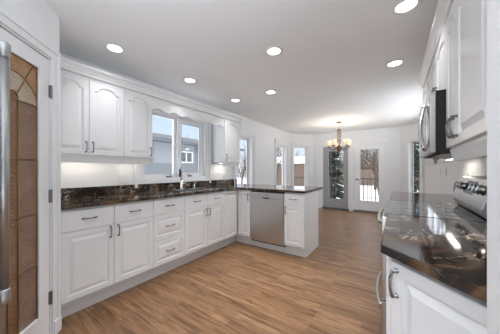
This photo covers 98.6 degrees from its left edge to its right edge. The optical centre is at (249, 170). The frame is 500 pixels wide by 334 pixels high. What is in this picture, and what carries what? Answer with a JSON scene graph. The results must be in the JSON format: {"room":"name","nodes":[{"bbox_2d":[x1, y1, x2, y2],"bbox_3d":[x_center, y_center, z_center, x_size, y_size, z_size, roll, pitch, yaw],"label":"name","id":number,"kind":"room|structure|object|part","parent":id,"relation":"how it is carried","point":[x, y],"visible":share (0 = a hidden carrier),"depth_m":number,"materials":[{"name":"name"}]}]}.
{"room":"kitchen","nodes":[
{"label":"kitchen","id":0,"kind":"room"},
{"bbox_2d":[0,0,58,333],"bbox_3d":[-1.467,0.020,1.283,0.100,2.440,0.800,0,0,-11],"label":"wall","id":1,"kind":"structure","parent":0,"point":[37,16],"depth_m":1.50,"materials":[{"name":"white paint"}]},
{"bbox_2d":[0,7,61,333],"bbox_3d":[-1.441,0.169,1.296,0.160,2.142,0.760,0,0,-11],"label":"door","id":2,"kind":"structure","parent":1,"relation":"attached to","point":[28,311],"depth_m":1.45,"materials":[{"name":"white paint"}]},
{"bbox_3d":[-1.413,0.291,1.186,0.006,1.453,0.150,0,0,-11],"label":"glass pane","id":3,"kind":"part","parent":2,"relation":"part of","materials":[{"name":"brown glass"}]},
{"bbox_3d":[-1.434,0.267,1.295,0.006,1.503,0.072,0,0,-11],"label":"glass pane","id":4,"kind":"part","parent":2,"relation":"part of","materials":[{"name":"brown glass"}]},
{"bbox_3d":[-1.434,-0.521,1.295,0.006,0.172,0.372,0,0,-11],"label":"glass pane","id":5,"kind":"part","parent":2,"relation":"part of","materials":[{"name":"brown glass"}]},
{"bbox_3d":[-1.434,-0.570,1.295,0.006,0.270,0.372,0,0,-11],"label":"glass pane","id":6,"kind":"part","parent":2,"relation":"part of","materials":[{"name":"brown glass"}]},
{"bbox_3d":[-1.420,0.157,1.298,0.009,1.771,0.420,0,0,-11],"label":"glass trim","id":7,"kind":"part","parent":2,"relation":"part of","materials":[{"name":"beige glass"}]},
{"bbox_3d":[-1.455,0.291,1.404,0.006,1.453,0.150,0,0,-11],"label":"glass pane","id":8,"kind":"part","parent":2,"relation":"part of","materials":[{"name":"brown glass"}]},
{"bbox_2d":[59,52,289,187],"bbox_3d":[-0.816,0.020,3.969,0.150,2.440,7.350,0,0,34],"label":"wall","id":9,"kind":"structure","parent":0,"point":[73,175],"depth_m":3.44,"materials":[{"name":"white paint"}]},
{"bbox_2d":[61,69,123,163],"bbox_3d":[-1.696,-0.497,2.215,0.362,0.844,0.624,0,0,34],"label":"upper cabinet","id":10,"kind":"object","parent":9,"relation":"attached to","point":[92,110],"visible":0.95,"depth_m":2.13,"materials":[{"name":"white paint"}]},
{"bbox_3d":[-1.675,-0.522,2.001,0.020,0.742,0.291,0,0,34],"label":"door","id":11,"kind":"part","parent":10,"relation":"part of","materials":[{"name":"white paint"}]},
{"bbox_3d":[-1.608,-0.110,2.155,0.049,0.070,0.624,0,0,34],"label":"light rail","id":12,"kind":"part","parent":10,"relation":"part of","materials":[{"name":"white paint"}]},
{"bbox_3d":[-1.500,-0.522,2.260,0.020,0.742,0.326,0,0,34],"label":"door","id":13,"kind":"part","parent":10,"relation":"part of","materials":[{"name":"white paint"}]},
{"bbox_2d":[61,56,242,122],"bbox_3d":[-0.965,-0.966,3.034,0.085,0.092,2.801,0,0,34],"label":"crown molding","id":14,"kind":"structure","parent":10,"relation":"on","point":[69,65],"depth_m":2.48,"materials":[{"name":"white paint"}]},
{"bbox_2d":[123,88,151,163],"bbox_3d":[-1.425,-0.497,2.613,0.362,0.844,0.336,0,0,34],"label":"upper cabinet","id":15,"kind":"object","parent":9,"relation":"attached to","point":[137,106],"visible":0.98,"depth_m":2.52,"materials":[{"name":"white paint"}]},
{"bbox_3d":[-1.337,-0.110,2.554,0.049,0.070,0.336,0,0,34],"label":"light rail","id":16,"kind":"part","parent":15,"relation":"part of","materials":[{"name":"white paint"}]},
{"bbox_2d":[61,179,236,197],"bbox_3d":[-1.150,0.235,3.324,0.022,0.100,3.073,0,0,34],"label":"backsplash","id":17,"kind":"structure","parent":9,"relation":"attached to","point":[99,190],"depth_m":2.74,"materials":[{"name":"black stone"}]},
{"bbox_2d":[134,109,210,187],"bbox_3d":[-1.175,-0.365,3.412,0.181,1.190,1.385,0,0,34],"label":"window","id":18,"kind":"structure","parent":9,"relation":"in","point":[204,174],"depth_m":3.46,"materials":[{"name":"white paint"}]},
{"bbox_3d":[-1.345,-0.365,3.180,0.042,0.950,0.570,0,0,34],"label":"sash","id":19,"kind":"part","parent":18,"relation":"part of","materials":[{"name":"white paint"}]},
{"bbox_3d":[-1.016,-0.365,3.664,0.042,0.950,0.550,0,0,34],"label":"sash","id":20,"kind":"part","parent":18,"relation":"part of","materials":[{"name":"white paint"}]},
{"bbox_2d":[211,119,239,165],"bbox_3d":[-0.439,-0.497,4.064,0.362,0.844,0.444,0,0,34],"label":"upper cabinet","id":21,"kind":"object","parent":9,"relation":"attached to","point":[225,141],"visible":1,"depth_m":3.92,"materials":[{"name":"white paint"}]},
{"bbox_2d":[152,97,223,126],"bbox_3d":[-0.852,-0.841,3.251,0.022,0.153,1.361,0,0,34],"label":"window valance","id":22,"kind":"object","parent":21,"relation":"attached to","point":[167,107],"visible":0.98,"depth_m":3.10,"materials":[{"name":"white paint"}]},
{"bbox_3d":[-0.351,-0.110,4.005,0.049,0.070,0.444,0,0,34],"label":"light rail","id":23,"kind":"part","parent":21,"relation":"part of","materials":[{"name":"white paint"}]},
{"bbox_3d":[-0.326,-0.522,3.987,0.020,0.742,0.441,0,0,34],"label":"door","id":24,"kind":"part","parent":21,"relation":"part of","materials":[{"name":"white paint"}]},
{"bbox_2d":[233,130,255,183],"bbox_3d":[-0.171,-0.155,4.891,0.181,1.450,0.820,0,0,34],"label":"window","id":25,"kind":"structure","parent":9,"relation":"in","point":[244,135],"depth_m":5.13,"materials":[{"name":"white paint"}]},
{"bbox_3d":[-0.212,-0.155,4.919,0.042,1.230,0.600,0,0,34],"label":"sash","id":26,"kind":"part","parent":25,"relation":"part of","materials":[{"name":"clear glass"}]},
{"bbox_2d":[275,138,288,185],"bbox_3d":[0.897,-0.055,6.462,0.181,1.690,0.900,0,0,34],"label":"window","id":27,"kind":"structure","parent":9,"relation":"in","point":[285,144],"depth_m":6.71,"materials":[{"name":"white paint"}]},
{"bbox_3d":[0.855,-0.055,6.491,0.042,1.430,0.640,0,0,34],"label":"sash","id":28,"kind":"part","parent":27,"relation":"part of","materials":[{"name":"white paint"}]},
{"bbox_2d":[58,208,381,333],"bbox_3d":[0.614,1.300,2.907,3.710,0.120,9.100,0,0,34],"label":"floor","id":29,"kind":"structure","parent":0,"point":[236,287],"depth_m":2.18,"materials":[{"name":"brown wood"}]},
{"bbox_2d":[0,40,10,306],"bbox_3d":[-1.032,0.325,0.429,0.950,1.830,0.791,0,0,34],"label":"refrigerator","id":30,"kind":"object","parent":29,"relation":"on","point":[5,47],"visible":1,"depth_m":0.82,"materials":[{"name":"silver metal"}]},
{"bbox_2d":[61,200,152,317],"bbox_3d":[-1.529,0.779,2.208,0.640,0.922,0.796,0,0,34],"label":"base cabinet","id":31,"kind":"object","parent":29,"relation":"on","point":[107,250],"visible":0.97,"depth_m":1.98,"materials":[{"name":"white paint"}]},
{"bbox_3d":[-1.413,0.422,1.889,0.020,0.171,0.394,0,0,34],"label":"drawer","id":32,"kind":"part","parent":31,"relation":"part of","materials":[{"name":"white paint"}]},
{"bbox_3d":[-1.413,0.797,1.889,0.020,0.571,0.394,0,0,34],"label":"door","id":33,"kind":"part","parent":31,"relation":"part of","materials":[{"name":"white paint"}]},
{"bbox_3d":[-1.189,0.422,2.218,0.020,0.171,0.394,0,0,34],"label":"drawer","id":34,"kind":"part","parent":31,"relation":"part of","materials":[{"name":"white paint"}]},
{"bbox_3d":[-1.189,0.797,2.218,0.020,0.571,0.394,0,0,34],"label":"door","id":35,"kind":"part","parent":31,"relation":"part of","materials":[{"name":"white paint"}]},
{"bbox_2d":[148,196,184,279],"bbox_3d":[-1.184,0.779,2.716,0.640,0.922,0.431,0,0,34],"label":"base cabinet","id":36,"kind":"object","parent":29,"relation":"on","point":[168,216],"visible":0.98,"depth_m":2.54,"materials":[{"name":"white paint"}]},
{"bbox_3d":[-0.956,0.652,2.561,0.020,0.281,0.427,0,0,34],"label":"drawer","id":37,"kind":"part","parent":36,"relation":"part of","materials":[{"name":"white paint"}]},
{"bbox_3d":[-0.956,0.940,2.561,0.020,0.286,0.427,0,0,34],"label":"drawer","id":38,"kind":"part","parent":36,"relation":"part of","materials":[{"name":"white paint"}]},
{"bbox_3d":[-0.956,0.422,2.561,0.020,0.171,0.427,0,0,34],"label":"drawer","id":39,"kind":"part","parent":36,"relation":"part of","materials":[{"name":"white paint"}]},
{"bbox_2d":[180,191,224,265],"bbox_3d":[-0.846,0.779,3.214,0.640,0.922,0.774,0,0,34],"label":"base cabinet","id":40,"kind":"object","parent":29,"relation":"on","point":[204,212],"visible":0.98,"depth_m":3.01,"materials":[{"name":"white paint"}]},
{"bbox_3d":[-0.724,0.797,2.904,0.020,0.571,0.394,0,0,34],"label":"door","id":41,"kind":"part","parent":40,"relation":"part of","materials":[{"name":"white paint"}]},
{"bbox_3d":[-0.724,0.422,2.904,0.020,0.171,0.394,0,0,34],"label":"drawer","id":42,"kind":"part","parent":40,"relation":"part of","materials":[{"name":"white paint"}]},
{"bbox_3d":[-0.506,0.422,3.224,0.020,0.171,0.372,0,0,34],"label":"drawer","id":43,"kind":"part","parent":40,"relation":"part of","materials":[{"name":"white paint"}]},
{"bbox_3d":[-0.506,0.797,3.224,0.020,0.571,0.372,0,0,34],"label":"door","id":44,"kind":"part","parent":40,"relation":"part of","materials":[{"name":"white paint"}]},
{"bbox_2d":[220,189,252,247],"bbox_3d":[-0.261,0.779,3.877,0.863,0.922,0.978,0,0,34],"label":"base cabinet","id":45,"kind":"object","parent":29,"relation":"on","point":[238,201],"visible":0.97,"depth_m":3.55,"materials":[{"name":"white paint"}]},
{"bbox_2d":[61,183,322,209],"bbox_3d":[-0.392,0.301,2.857,1.798,0.033,3.153,0,0,34],"label":"countertop","id":46,"kind":"structure","parent":45,"relation":"on","point":[98,200],"depth_m":2.54,"materials":[{"name":"black stone"}]},
{"bbox_2d":[179,166,185,188],"bbox_3d":[-1.062,0.107,3.320,0.103,0.356,0.133,0,0,34],"label":"kitchen faucet","id":47,"kind":"object","parent":46,"relation":"on","point":[180,167],"visible":0.98,"depth_m":3.33,"materials":[{"name":"silver metal"}]},
{"bbox_2d":[168,187,218,191],"bbox_3d":[-0.850,0.368,3.225,0.446,0.174,0.656,0,0,34],"label":"sink","id":48,"kind":"object","parent":46,"relation":"in","point":[193,188],"visible":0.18,"depth_m":3.26,"materials":[{"name":"silver metal"}]},
{"bbox_3d":[-0.930,0.370,3.091,0.366,0.170,0.283,0,0,34],"label":"bowl","id":49,"kind":"part","parent":48,"relation":"part of","materials":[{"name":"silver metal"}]},
{"bbox_3d":[-0.312,0.710,3.510,0.020,0.746,0.311,0,0,34],"label":"door","id":50,"kind":"part","parent":45,"relation":"part of","materials":[{"name":"white paint"}]},
{"bbox_3d":[-0.100,0.710,3.573,0.252,0.746,0.020,0,0,34],"label":"door","id":51,"kind":"part","parent":45,"relation":"part of","materials":[{"name":"white paint"}]},
{"bbox_2d":[250,190,285,252],"bbox_3d":[0.417,0.782,3.569,0.596,0.915,0.626,0,0,34],"label":"dishwasher","id":52,"kind":"object","parent":29,"relation":"on","point":[267,207],"visible":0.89,"depth_m":3.31,"materials":[{"name":"grey metal"}]},
{"bbox_3d":[0.260,0.392,3.338,0.584,0.090,0.044,0,0,34],"label":"control panel","id":53,"kind":"part","parent":52,"relation":"part of","materials":[{"name":"silver metal"}]},
{"bbox_3d":[0.302,1.191,3.400,0.596,0.098,0.015,0,0,34],"label":"toe panel","id":54,"kind":"part","parent":52,"relation":"part of","materials":[{"name":"white paint"}]},
{"bbox_2d":[284,190,317,257],"bbox_3d":[0.553,0.779,3.496,0.903,0.922,0.694,0,0,34],"label":"base cabinet","id":55,"kind":"object","parent":29,"relation":"on","point":[300,209],"visible":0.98,"depth_m":3.10,"materials":[{"name":"white paint"}]},
{"bbox_3d":[0.623,0.422,3.083,0.279,0.171,0.020,0,0,34],"label":"drawer","id":56,"kind":"part","parent":55,"relation":"part of","materials":[{"name":"white paint"}]},
{"bbox_3d":[0.623,0.797,3.083,0.279,0.571,0.020,0,0,34],"label":"door","id":57,"kind":"part","parent":55,"relation":"part of","materials":[{"name":"white paint"}]},
{"bbox_3d":[0.928,0.779,3.263,0.020,0.922,0.658,0,0,34],"label":"panel","id":58,"kind":"part","parent":55,"relation":"part of","materials":[{"name":"white paint"}]},
{"bbox_2d":[376,176,486,333],"bbox_3d":[1.339,0.642,1.595,0.697,1.195,0.760,0,0,34],"label":"range cooker","id":59,"kind":"object","parent":29,"relation":"on","point":[470,192],"visible":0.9,"depth_m":1.45,"materials":[{"name":"grey metal"}]},
{"bbox_3d":[1.075,0.930,1.774,0.060,0.030,0.682,0,0,34],"label":"handle","id":60,"kind":"part","parent":59,"relation":"part of","materials":[{"name":"silver metal"}]},
{"bbox_3d":[1.082,0.355,1.770,0.044,0.030,0.682,0,0,34],"label":"handle","id":61,"kind":"part","parent":59,"relation":"part of","materials":[{"name":"silver metal"}]},
{"bbox_3d":[1.112,1.025,1.750,0.034,0.290,0.752,0,0,34],"label":"warming drawer","id":62,"kind":"part","parent":59,"relation":"part of","materials":[{"name":"silver metal"}]},
{"bbox_3d":[1.112,0.590,1.750,0.034,0.560,0.752,0,0,34],"label":"oven door","id":63,"kind":"part","parent":59,"relation":"part of","materials":[{"name":"silver metal"}]},
{"bbox_2d":[384,200,486,222],"bbox_3d":[1.311,0.295,1.614,0.485,0.021,0.756,0,0,34],"label":"cooktop","id":64,"kind":"object","parent":59,"relation":"in","point":[421,209],"depth_m":1.52,"materials":[{"name":"black ceramic"}]},
{"bbox_3d":[1.572,0.113,1.594,0.043,0.051,0.048,0,0,34],"label":"knob","id":65,"kind":"part","parent":59,"relation":"part of","materials":[{"name":"silver metal"}]},
{"bbox_3d":[1.381,0.113,1.313,0.043,0.051,0.048,0,0,34],"label":"knob","id":66,"kind":"part","parent":59,"relation":"part of","materials":[{"name":"silver metal"}]},
{"bbox_3d":[1.337,0.113,1.246,0.043,0.051,0.048,0,0,34],"label":"knob","id":67,"kind":"part","parent":59,"relation":"part of","materials":[{"name":"silver metal"}]},
{"bbox_2d":[386,255,486,333],"bbox_3d":[0.840,0.779,0.752,0.611,0.922,1.188,0,0,34],"label":"base cabinet","id":68,"kind":"object","parent":29,"relation":"on","point":[417,302],"visible":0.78,"depth_m":0.69,"materials":[{"name":"white paint"}]},
{"bbox_3d":[0.652,0.797,1.002,0.020,0.571,0.326,0,0,34],"label":"door","id":69,"kind":"part","parent":68,"relation":"part of","materials":[{"name":"white paint"}]},
{"bbox_3d":[0.652,0.422,1.002,0.020,0.171,0.326,0,0,34],"label":"drawer","id":70,"kind":"part","parent":68,"relation":"part of","materials":[{"name":"white paint"}]},
{"bbox_3d":[0.523,0.414,0.786,0.035,0.110,0.018,0,0,-11],"label":"handle","id":71,"kind":"part","parent":68,"relation":"part of","materials":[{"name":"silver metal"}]},
{"bbox_2d":[380,214,486,302],"bbox_3d":[0.833,0.301,0.757,0.628,0.033,1.188,0,0,34],"label":"countertop","id":72,"kind":"structure","parent":68,"relation":"on","point":[453,253],"depth_m":0.78,"materials":[{"name":"black stone"}]},
{"bbox_3d":[1.859,0.779,2.282,0.644,0.922,0.936,0,0,34],"label":"base cabinet","id":73,"kind":"object","parent":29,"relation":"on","visible":0},
{"bbox_2d":[390,192,462,206],"bbox_3d":[1.877,0.301,2.294,0.628,0.033,0.976,0,0,34],"label":"countertop","id":74,"kind":"structure","parent":73,"relation":"on","point":[398,196],"depth_m":2.25,"materials":[{"name":"black stone"}]},
{"bbox_2d":[43,0,438,133],"bbox_3d":[0.502,-1.260,2.742,3.710,0.120,9.500,0,0,34],"label":"ceiling","id":75,"kind":"structure","parent":0,"point":[330,69],"depth_m":2.19,"materials":[{"name":"white paint"}]},
{"bbox_2d":[104,42,125,52],"bbox_3d":[-1.324,-1.195,2.108,0.184,0.010,0.184,0,0,34],"label":"recessed light","id":76,"kind":"object","parent":75,"relation":"in","point":[113,47],"visible":1,"depth_m":2.09,"materials":[{"name":"white plastic"}]},
{"bbox_2d":[183,77,196,82],"bbox_3d":[-0.799,-1.195,2.864,0.184,0.010,0.184,0,0,34],"label":"recessed light","id":77,"kind":"object","parent":75,"relation":"in","point":[186,79],"visible":1,"depth_m":2.86,"materials":[{"name":"white"}]},
{"bbox_2d":[230,98,240,101],"bbox_3d":[-0.249,-1.195,3.674,0.184,0.010,0.184,0,0,34],"label":"recessed light","id":78,"kind":"object","parent":75,"relation":"in","point":[233,99],"visible":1,"depth_m":3.68,"materials":[{"name":"white"}]},
{"bbox_2d":[265,90,276,93],"bbox_3d":[0.318,-1.195,3.290,0.184,0.010,0.184,0,0,34],"label":"recessed light","id":79,"kind":"object","parent":75,"relation":"in","point":[266,91],"visible":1,"depth_m":3.26,"materials":[{"name":"white plastic"}]},
{"bbox_2d":[265,46,282,55],"bbox_3d":[0.239,-1.195,2.159,0.184,0.010,0.184,0,0,34],"label":"recessed light","id":80,"kind":"object","parent":75,"relation":"in","point":[271,50],"visible":1,"depth_m":2.14,"materials":[{"name":"white"}]},
{"bbox_2d":[326,121,351,153],"bbox_3d":[2.193,-0.789,5.353,0.598,0.819,0.620,0,0,34],"label":"chandelier","id":81,"kind":"object","parent":75,"relation":"hanging from","point":[333,141],"visible":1,"depth_m":5.30,"materials":[{"name":"brown metal"}]},
{"bbox_2d":[385,59,404,66],"bbox_3d":[1.621,-1.195,2.405,0.184,0.010,0.184,0,0,34],"label":"recessed light","id":82,"kind":"object","parent":75,"relation":"in","point":[396,62],"visible":1,"depth_m":2.40,"materials":[{"name":"white"}]},
{"bbox_2d":[391,0,421,14],"bbox_3d":[1.134,-1.195,1.563,0.184,0.010,0.184,0,0,34],"label":"recessed light","id":83,"kind":"object","parent":75,"relation":"in","point":[400,7],"visible":1,"depth_m":1.57,"materials":[{"name":"white plastic"}]},
{"bbox_2d":[290,133,312,186],"bbox_3d":[1.691,0.020,7.159,0.839,2.440,0.150,0,0,-17],"label":"wall","id":84,"kind":"structure","parent":0,"point":[294,138],"depth_m":7.10,"materials":[{"name":"white paint"}]},
{"bbox_2d":[291,143,310,186],"bbox_3d":[1.658,-0.090,7.132,0.700,1.600,0.181,0,0,-17],"label":"window","id":85,"kind":"structure","parent":84,"relation":"in","point":[307,146],"depth_m":7.15,"materials":[{"name":"white paint"}]},
{"bbox_3d":[1.643,-0.090,7.180,0.500,1.400,0.042,0,0,-17],"label":"sash","id":86,"kind":"part","parent":85,"relation":"part of","materials":[{"name":"clear glass"}]},
{"bbox_2d":[236,178,419,201],"bbox_3d":[10.112,1.690,14.891,60.000,0.100,36.000,0,0,34],"label":"snow ground","id":87,"kind":"structure","parent":0,"point":[238,180],"depth_m":16.48,"materials":[{"name":"white snow"}]},
{"bbox_2d":[144,133,243,174],"bbox_3d":[-5.748,-0.185,11.035,6.690,3.750,9.400,0,0,34],"label":"house","id":88,"kind":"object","parent":87,"relation":"on","point":[161,163],"visible":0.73,"depth_m":9.14,"materials":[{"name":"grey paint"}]},
{"bbox_2d":[240,147,245,183],"bbox_3d":[-0.041,-0.907,24.227,2.330,5.230,4.156,0,0,-24],"label":"bare tree","id":89,"kind":"object","parent":87,"relation":"on","point":[244,168],"visible":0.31,"depth_m":23.99,"materials":[{"name":"brown plant"}]},
{"bbox_2d":[277,146,281,177],"bbox_3d":[2.464,-1.149,20.779,4.286,5.697,3.075,0,0,-37],"label":"bare tree","id":90,"kind":"object","parent":87,"relation":"on","point":[280,154],"visible":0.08,"depth_m":20.72,"materials":[{"name":"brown plant"}]},
{"bbox_2d":[277,156,303,185],"bbox_3d":[4.327,0.115,22.748,4.400,3.150,2.900,0,0,34],"label":"shed","id":91,"kind":"object","parent":87,"relation":"on","point":[298,160],"visible":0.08,"depth_m":21.14,"materials":[{"name":"brown wood"}]},
{"bbox_2d":[236,145,418,179],"bbox_3d":[11.471,-0.987,29.288,31.775,5.391,7.040,0,0,33],"label":"brush","id":92,"kind":"object","parent":87,"relation":"on","point":[363,166],"visible":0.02,"depth_m":27.64,"materials":[{"name":"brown plant"}]},
{"bbox_2d":[329,151,342,198],"bbox_3d":[4.592,-0.848,11.903,1.986,5.075,2.026,0,0,34],"label":"conifer tree","id":93,"kind":"object","parent":87,"relation":"on","point":[333,164],"visible":0.32,"depth_m":11.58,"materials":[{"name":"green plant"}]},
{"bbox_2d":[360,149,378,195],"bbox_3d":[7.016,-1.060,12.547,4.285,5.546,3.143,0,0,41],"label":"bare tree","id":94,"kind":"object","parent":87,"relation":"on","point":[375,172],"visible":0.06,"depth_m":12.66,"materials":[{"name":"brown plant"}]},
{"bbox_2d":[361,149,378,189],"bbox_3d":[10.377,-1.450,18.353,3.203,6.291,3.321,0,0,21],"label":"bare tree","id":95,"kind":"object","parent":87,"relation":"on","point":[373,154],"visible":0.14,"depth_m":18.57,"materials":[{"name":"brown plant"}]},
{"bbox_2d":[329,170,419,184],"bbox_3d":[10.188,0.790,25.683,24.100,1.800,0.140,0,0,34],"label":"fence","id":96,"kind":"object","parent":87,"relation":"on","point":[363,173],"visible":0.02,"depth_m":23.89,"materials":[{"name":"wood"}]},
{"bbox_2d":[414,142,419,191],"bbox_3d":[6.711,-0.549,8.604,1.571,4.489,1.452,0,0,-30],"label":"conifer tree","id":97,"kind":"object","parent":87,"relation":"on","point":[416,152],"visible":0.13,"depth_m":8.48,"materials":[{"name":"green plant"}]},
{"bbox_3d":[3.551,1.495,7.543,5.800,0.390,1.830,0,0,34],"label":"deck","id":98,"kind":"object","parent":87,"relation":"on","visible":0},
{"bbox_2d":[294,176,419,200],"bbox_3d":[3.992,0.770,8.229,5.640,1.060,0.080,0,0,34],"label":"deck railing","id":99,"kind":"object","parent":98,"relation":"on","point":[332,178],"visible":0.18,"depth_m":8.04,"materials":[{"name":"grey"}]},
{"bbox_3d":[4.009,0.315,8.217,5.600,0.050,0.060,0,0,34],"label":"rail","id":100,"kind":"part","parent":99,"relation":"part of","materials":[{"name":"grey"}]},
{"bbox_2d":[313,126,399,196],"bbox_3d":[3.145,0.020,6.598,2.390,2.440,0.150,0,0,34],"label":"wall","id":101,"kind":"structure","parent":0,"point":[393,133],"depth_m":6.15,"materials":[{"name":"white paint"}]},
{"bbox_2d":[322,145,348,210],"bbox_3d":[2.736,0.231,6.864,0.813,2.019,0.170,0,0,34],"label":"door","id":102,"kind":"structure","parent":101,"relation":"in","point":[327,203],"depth_m":6.82,"materials":[{"name":"white paint"}]},
{"bbox_2d":[329,151,342,198],"bbox_3d":[2.734,0.145,6.826,0.455,1.510,0.005,0,0,34],"label":"grille","id":103,"kind":"object","parent":102,"relation":"attached to","point":[329,151],"depth_m":6.74,"materials":[{"name":"grey"}]},
{"bbox_3d":[2.721,0.145,6.806,0.505,1.560,0.011,0,0,34],"label":"glass trim","id":104,"kind":"part","parent":102,"relation":"part of","materials":[{"name":"grey paint"}]},
{"bbox_2d":[316,139,390,210],"bbox_3d":[3.055,0.182,6.547,2.080,2.115,0.035,0,0,34],"label":"trim","id":105,"kind":"structure","parent":101,"relation":"attached to","point":[319,146],"depth_m":6.54,"materials":[{"name":"white paint"}]},
{"bbox_2d":[353,143,386,213],"bbox_3d":[3.518,0.231,6.316,0.863,2.019,0.197,0,0,34],"label":"door","id":106,"kind":"structure","parent":101,"relation":"in","point":[359,205],"depth_m":6.29,"materials":[{"name":"white paint"}]},
{"bbox_2d":[360,149,378,200],"bbox_3d":[3.502,0.140,6.304,0.480,1.520,0.005,0,0,34],"label":"grille","id":107,"kind":"object","parent":106,"relation":"attached to","point":[360,149],"depth_m":6.30,"materials":[{"name":"grey"}]},
{"bbox_3d":[3.489,0.140,6.285,0.530,1.570,0.011,0,0,34],"label":"glass trim","id":108,"kind":"part","parent":106,"relation":"part of","materials":[{"name":"white paint"}]},
{"bbox_2d":[400,122,424,192],"bbox_3d":[4.230,0.020,5.538,0.150,2.440,0.693,0,0,-11],"label":"wall","id":109,"kind":"structure","parent":0,"point":[409,130],"depth_m":5.76,"materials":[{"name":"white paint"}]},
{"bbox_2d":[404,135,423,192],"bbox_3d":[4.224,-0.085,5.480,0.181,1.560,0.515,0,0,-11],"label":"window","id":110,"kind":"structure","parent":109,"relation":"in","point":[408,141],"depth_m":5.62,"materials":[{"name":"white paint"}]},
{"bbox_3d":[4.274,-0.085,5.490,0.042,1.350,0.305,0,0,-11],"label":"sash","id":111,"kind":"part","parent":110,"relation":"part of","materials":[{"name":"clear glass"}]},
{"bbox_2d":[425,157,486,194],"bbox_3d":[2.552,0.020,2.592,0.150,2.440,6.164,0,0,34],"label":"wall","id":112,"kind":"structure","parent":0,"point":[435,183],"depth_m":2.82,"materials":[{"name":"white paint"}]},
{"bbox_2d":[423,72,443,164],"bbox_3d":[1.898,-0.487,2.089,0.362,0.864,0.609,0,0,34],"label":"upper cabinet","id":113,"kind":"object","parent":112,"relation":"attached to","point":[426,91],"visible":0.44,"depth_m":2.12,"materials":[{"name":"white paint"}]},
{"bbox_3d":[1.869,-0.512,2.290,0.020,0.762,0.306,0,0,34],"label":"door","id":114,"kind":"part","parent":113,"relation":"part of","materials":[{"name":"white paint"}]},
{"bbox_3d":[1.698,-0.512,2.038,0.020,0.762,0.296,0,0,34],"label":"door","id":115,"kind":"part","parent":113,"relation":"part of","materials":[{"name":"white paint"}]},
{"bbox_3d":[1.810,-0.090,2.149,0.049,0.070,0.609,0,0,34],"label":"light rail","id":116,"kind":"part","parent":113,"relation":"part of","materials":[{"name":"white paint"}]},
{"bbox_2d":[430,25,445,92],"bbox_3d":[1.516,-0.707,1.527,0.362,0.424,0.745,0,0,34],"label":"upper cabinet","id":117,"kind":"object","parent":112,"relation":"attached to","point":[438,68],"visible":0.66,"depth_m":1.50,"materials":[{"name":"white paint"}]},
{"bbox_3d":[1.508,-0.697,1.758,0.020,0.392,0.369,0,0,34],"label":"door","id":118,"kind":"part","parent":117,"relation":"part of","materials":[{"name":"white paint"}]},
{"bbox_2d":[418,89,451,158],"bbox_3d":[1.480,-0.296,1.551,0.449,0.391,0.740,0,0,34],"label":"microwave oven","id":119,"kind":"object","parent":117,"relation":"attached to","point":[432,117],"visible":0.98,"depth_m":1.34,"materials":[{"name":"silver"}]},
{"bbox_3d":[1.209,-0.295,1.508,0.048,0.324,0.028,0,0,34],"label":"handle","id":120,"kind":"part","parent":119,"relation":"part of","materials":[{"name":"silver metal"}]},
{"bbox_3d":[1.345,-0.297,1.643,0.029,0.375,0.740,0,0,34],"label":"door","id":121,"kind":"part","parent":119,"relation":"part of","materials":[{"name":"silver metal"}]},
{"bbox_2d":[418,0,453,88],"bbox_3d":[1.369,-0.966,1.567,0.085,0.092,2.110,0,0,34],"label":"crown molding","id":122,"kind":"structure","parent":117,"relation":"on","point":[443,9],"depth_m":1.53,"materials":[{"name":"white paint"}]},
{"bbox_3d":[1.298,-0.697,1.449,0.020,0.392,0.369,0,0,34],"label":"door","id":123,"kind":"part","parent":117,"relation":"part of","materials":[{"name":"white paint"}]},
{"bbox_2d":[445,0,486,160],"bbox_3d":[1.101,-0.487,0.915,0.362,0.864,0.729,0,0,34],"label":"upper cabinet","id":124,"kind":"object","parent":112,"relation":"attached to","point":[466,24],"visible":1,"depth_m":0.94,"materials":[{"name":"white paint"}]},
{"bbox_3d":[1.045,-0.220,1.124,0.036,0.115,0.018,0,0,34],"label":"handle","id":125,"kind":"part","parent":124,"relation":"part of","materials":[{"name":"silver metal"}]},
{"bbox_3d":[1.120,-0.512,1.187,0.020,0.762,0.254,0,0,34],"label":"door","id":126,"kind":"part","parent":124,"relation":"part of","materials":[{"name":"white paint"}]},
{"bbox_3d":[1.006,-0.220,1.066,0.036,0.115,0.018,0,0,34],"label":"handle","id":127,"kind":"part","parent":124,"relation":"part of","materials":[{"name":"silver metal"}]},
{"bbox_3d":[1.013,-0.090,0.974,0.049,0.070,0.729,0,0,34],"label":"light rail","id":128,"kind":"part","parent":124,"relation":"part of","materials":[{"name":"white paint"}]},
{"bbox_3d":[0.915,-0.512,0.885,0.020,0.762,0.468,0,0,34],"label":"door","id":129,"kind":"part","parent":124,"relation":"part of","materials":[{"name":"white paint"}]},
{"bbox_2d":[487,0,499,333],"bbox_3d":[0.592,0.020,0.115,0.610,2.440,0.136,0,0,34],"label":"wall partition","id":130,"kind":"structure","parent":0,"point":[493,6],"depth_m":0.32,"materials":[{"name":"white paint"}]}
]}

